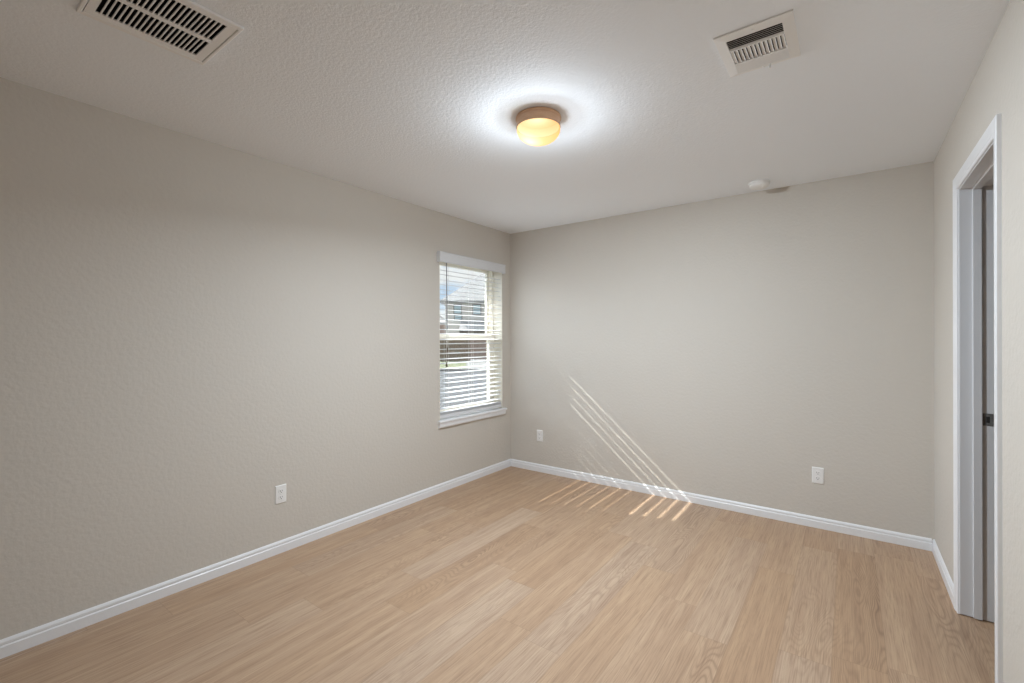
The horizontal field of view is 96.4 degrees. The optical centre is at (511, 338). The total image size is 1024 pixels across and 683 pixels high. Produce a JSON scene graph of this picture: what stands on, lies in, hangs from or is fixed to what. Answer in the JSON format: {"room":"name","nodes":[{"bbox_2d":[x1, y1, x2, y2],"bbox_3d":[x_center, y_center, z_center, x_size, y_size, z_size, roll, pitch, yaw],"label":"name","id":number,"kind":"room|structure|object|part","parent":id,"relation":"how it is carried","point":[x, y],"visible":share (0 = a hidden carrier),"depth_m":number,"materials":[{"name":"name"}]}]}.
{"room":"empty bedroom","nodes":[
{"label":"empty bedroom","id":0,"kind":"room"},
{"bbox_2d":[0,77,510,639],"bbox_3d":[-1.926,0.118,2.396,0.196,2.440,6.175,0,0,36],"label":"wall","id":1,"kind":"structure","parent":0,"point":[192,329],"depth_m":2.48,"materials":[{"name":"grey paint"}]},
{"bbox_2d":[0,459,510,658],"bbox_3d":[-1.839,1.301,2.334,0.013,0.075,6.175,0,0,36],"label":"baseboard","id":2,"kind":"structure","parent":1,"relation":"attached to","point":[19,642],"depth_m":2.52,"materials":[{"name":"white paint"}]},
{"bbox_2d":[275,484,285,504],"bbox_3d":[-1.447,0.972,2.870,0.009,0.114,0.070,0,0,36],"label":"wall outlet","id":3,"kind":"object","parent":1,"relation":"attached to","point":[280,490],"visible":1,"depth_m":2.87,"materials":[{"name":"white plastic"}]},
{"bbox_2d":[439,262,501,411],"bbox_3d":[-0.439,-0.021,4.404,0.181,1.464,0.897,0,0,36],"label":"window","id":4,"kind":"structure","parent":1,"relation":"in","point":[497,325],"depth_m":4.74,"materials":[{"name":"beige plastic"}]},
{"bbox_3d":[-0.494,-0.360,4.444,0.026,0.726,0.837,0,0,36],"label":"sash","id":5,"kind":"part","parent":4,"relation":"part of","materials":[{"name":"beige plastic"}]},
{"bbox_3d":[-0.462,0.322,4.422,0.030,0.718,0.837,0,0,36],"label":"sash","id":6,"kind":"part","parent":4,"relation":"part of","materials":[{"name":"beige plastic"}]},
{"bbox_3d":[-0.463,-0.015,4.422,0.046,0.044,0.829,0,0,36],"label":"meeting rail","id":7,"kind":"part","parent":4,"relation":"part of","materials":[{"name":"beige plastic"}]},
{"bbox_2d":[437,251,505,418],"bbox_3d":[-0.380,-0.030,4.345,0.102,1.456,0.930,0,0,36],"label":"window blind","id":8,"kind":"object","parent":4,"relation":"attached to","point":[442,256],"visible":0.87,"depth_m":4.30,"materials":[{"name":"white plastic"}]},
{"bbox_3d":[-0.587,-0.004,4.102,0.057,1.350,0.002,0,0,36],"label":"ladder cord","id":9,"kind":"part","parent":8,"relation":"part of","materials":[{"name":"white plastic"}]},
{"bbox_3d":[-0.389,0.683,4.369,0.052,0.029,0.877,0,0,36],"label":"rail","id":10,"kind":"part","parent":8,"relation":"part of","materials":[{"name":"white plastic"}]},
{"bbox_3d":[-0.205,-0.004,4.621,0.057,1.350,0.002,0,0,36],"label":"ladder cord","id":11,"kind":"part","parent":8,"relation":"part of","materials":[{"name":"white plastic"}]},
{"bbox_3d":[-0.480,-0.021,4.435,0.077,1.464,0.897,0,0,36],"label":"frame","id":12,"kind":"part","parent":4,"relation":"part of","materials":[{"name":"beige plastic"}]},
{"bbox_2d":[438,408,506,427],"bbox_3d":[-0.389,0.743,4.376,0.136,0.064,0.961,0,0,36],"label":"window sill","id":13,"kind":"structure","parent":1,"relation":"attached to","point":[469,417],"depth_m":4.29,"materials":[{"name":"white paint"}]},
{"bbox_2d":[0,466,994,682],"bbox_3d":[-0.030,1.394,0.984,4.920,0.120,6.445,0,0,36],"label":"floor","id":14,"kind":"structure","parent":0,"point":[511,574],"depth_m":2.25,"materials":[{"name":"brown wood"}]},
{"bbox_2d":[0,0,1009,233],"bbox_3d":[-0.036,-1.166,0.984,4.920,0.120,6.445,0,0,36],"label":"ceiling","id":15,"kind":"structure","parent":0,"point":[416,102],"depth_m":2.04,"materials":[{"name":"white paint"}]},
{"bbox_2d":[76,0,243,64],"bbox_3d":[-1.203,-1.249,1.576,0.358,0.311,0.375,0,0,36],"label":"ceiling vent","id":16,"kind":"object","parent":15,"relation":"in","point":[187,29],"visible":0.99,"depth_m":1.63,"materials":[{"name":"white metal"}]},
{"bbox_2d":[516,107,560,145],"bbox_3d":[0.132,-1.042,2.289,0.227,0.128,0.227,0,0,36],"label":"ceiling light","id":17,"kind":"object","parent":15,"relation":"attached to","point":[536,126],"visible":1,"depth_m":2.21,"materials":[{"name":"beige glass"}]},
{"bbox_2d":[713,9,800,77],"bbox_3d":[0.932,-1.246,1.736,0.252,0.327,0.304,0,0,36],"label":"ceiling vent","id":18,"kind":"object","parent":15,"relation":"in","point":[770,41],"visible":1,"depth_m":1.75,"materials":[{"name":"white metal"}]},
{"bbox_2d":[748,179,770,189],"bbox_3d":[1.755,-1.088,3.251,0.140,0.044,0.140,0,0,36],"label":"smoke detector","id":19,"kind":"object","parent":15,"relation":"attached to","point":[763,183],"visible":1,"depth_m":3.21,"materials":[{"name":"white plastic"}]},
{"bbox_2d":[510,161,934,542],"bbox_3d":[1.842,0.110,3.530,4.920,2.440,0.120,0,0,36],"label":"wall","id":20,"kind":"structure","parent":0,"point":[733,348],"depth_m":3.48,"materials":[{"name":"grey paint"}]},
{"bbox_2d":[537,430,542,441],"bbox_3d":[0.278,0.972,4.603,0.070,0.114,0.009,0,0,36],"label":"wall outlet","id":21,"kind":"object","parent":20,"relation":"attached to","point":[539,432],"visible":1,"depth_m":4.60,"materials":[{"name":"white plastic"}]},
{"bbox_2d":[511,459,931,550],"bbox_3d":[1.312,1.294,3.841,3.275,0.075,0.013,0,0,36],"label":"baseboard","id":22,"kind":"structure","parent":20,"relation":"attached to","point":[924,543],"depth_m":3.48,"materials":[{"name":"white paint"}]},
{"bbox_2d":[812,467,823,483],"bbox_3d":[2.152,0.961,3.223,0.070,0.114,0.009,0,0,36],"label":"wall outlet","id":23,"kind":"object","parent":20,"relation":"attached to","point":[817,473],"visible":1,"depth_m":3.22,"materials":[{"name":"white plastic"}]},
{"bbox_2d":[934,0,1023,682],"bbox_3d":[0.861,0.112,0.344,0.125,2.440,6.175,0,0,36],"label":"wall","id":24,"kind":"structure","parent":0,"point":[997,85],"depth_m":1.58,"materials":[{"name":"grey paint"}]},
{"bbox_2d":[932,539,953,606],"bbox_3d":[2.415,1.291,2.567,0.013,0.075,0.755,0,0,36],"label":"baseboard","id":25,"kind":"structure","parent":24,"relation":"attached to","point":[942,567],"depth_m":2.52,"materials":[{"name":"white paint"}]},
{"bbox_2d":[953,113,1002,682],"bbox_3d":[1.993,0.271,1.892,0.140,2.112,0.830,0,0,36],"label":"door frame","id":26,"kind":"structure","parent":24,"relation":"in","point":[977,186],"depth_m":2.16,"materials":[{"name":"white paint"}]},
{"bbox_3d":[2.171,0.271,2.239,0.014,2.112,0.061,0,0,36],"label":"casing","id":27,"kind":"part","parent":26,"relation":"part of","materials":[{"name":"white paint"}]},
{"bbox_3d":[1.940,-0.754,1.929,0.014,0.061,0.830,0,0,36],"label":"head casing","id":28,"kind":"part","parent":26,"relation":"part of","materials":[{"name":"white paint"}]},
{"bbox_3d":[2.233,0.379,2.148,0.035,0.058,0.003,0,0,36],"label":"strike plate","id":29,"kind":"part","parent":26,"relation":"part of","materials":[{"name":"metal"}]},
{"bbox_3d":[1.714,0.272,1.620,0.014,2.112,0.061,0,0,36],"label":"casing","id":30,"kind":"part","parent":26,"relation":"part of","materials":[{"name":"white paint"}]},
{"label":"outside","id":31,"kind":"structure","parent":0,"visible":0},
{"bbox_2d":[440,371,486,407],"bbox_3d":[-16.735,1.982,55.791,86.880,0.280,150.000,0,0,36],"label":"ground","id":32,"kind":"structure","parent":31,"point":[473,372],"depth_m":17.09,"materials":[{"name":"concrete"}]},
{"bbox_2d":[440,315,444,334],"bbox_3d":[-11.946,-1.099,65.970,7.328,5.860,8.960,0,0,0],"label":"house","id":33,"kind":"structure","parent":32,"relation":"on","point":[442,322],"depth_m":62.00,"materials":[{"name":"brick"}]},
{"bbox_2d":[440,361,465,368],"bbox_3d":[-6.945,1.790,32.750,7.284,0.060,13.294,0,0,-6],"label":"lawn","id":34,"kind":"structure","parent":32,"relation":"on","point":[453,364],"depth_m":31.44,"materials":[{"name":"green plant"}]},
{"bbox_2d":[440,340,469,360],"bbox_3d":[-5.340,0.916,36.075,4.090,1.800,0.150,0,0,0],"label":"wooden fence","id":35,"kind":"object","parent":32,"relation":"on","point":[452,347],"visible":0.28,"depth_m":36.00,"materials":[{"name":"brown wood"}]},
{"bbox_2d":[440,273,486,358],"bbox_3d":[-0.855,-2.845,45.925,11.397,9.302,11.050,0,0,0],"label":"house","id":36,"kind":"structure","parent":32,"relation":"on","point":[468,328],"depth_m":41.97,"materials":[{"name":"grey"}]},
{"bbox_3d":[-4.980,-2.736,42.000,0.596,0.733,0.060,0,0,0],"label":"pane","id":37,"kind":"part","parent":36,"relation":"part of","materials":[{"name":"blue glass"}]},
{"bbox_3d":[-3.215,-2.694,42.000,0.642,0.825,0.060,0,0,0],"label":"pane","id":38,"kind":"part","parent":36,"relation":"part of","materials":[{"name":"blue glass"}]},
{"bbox_2d":[440,369,486,370],"bbox_3d":[-2.416,1.760,26.150,10.373,0.100,0.500,0,0,0],"label":"kerb","id":39,"kind":"object","parent":32,"relation":"on","point":[446,369],"visible":0.14,"depth_m":25.90,"materials":[{"name":"concrete"}]},
{"bbox_2d":[466,359,486,368],"bbox_3d":[0.102,1.784,33.750,8.395,0.040,14.500,0,0,0],"label":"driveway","id":40,"kind":"structure","parent":32,"relation":"on","point":[484,362],"depth_m":31.78,"materials":[{"name":"concrete"}]}
]}

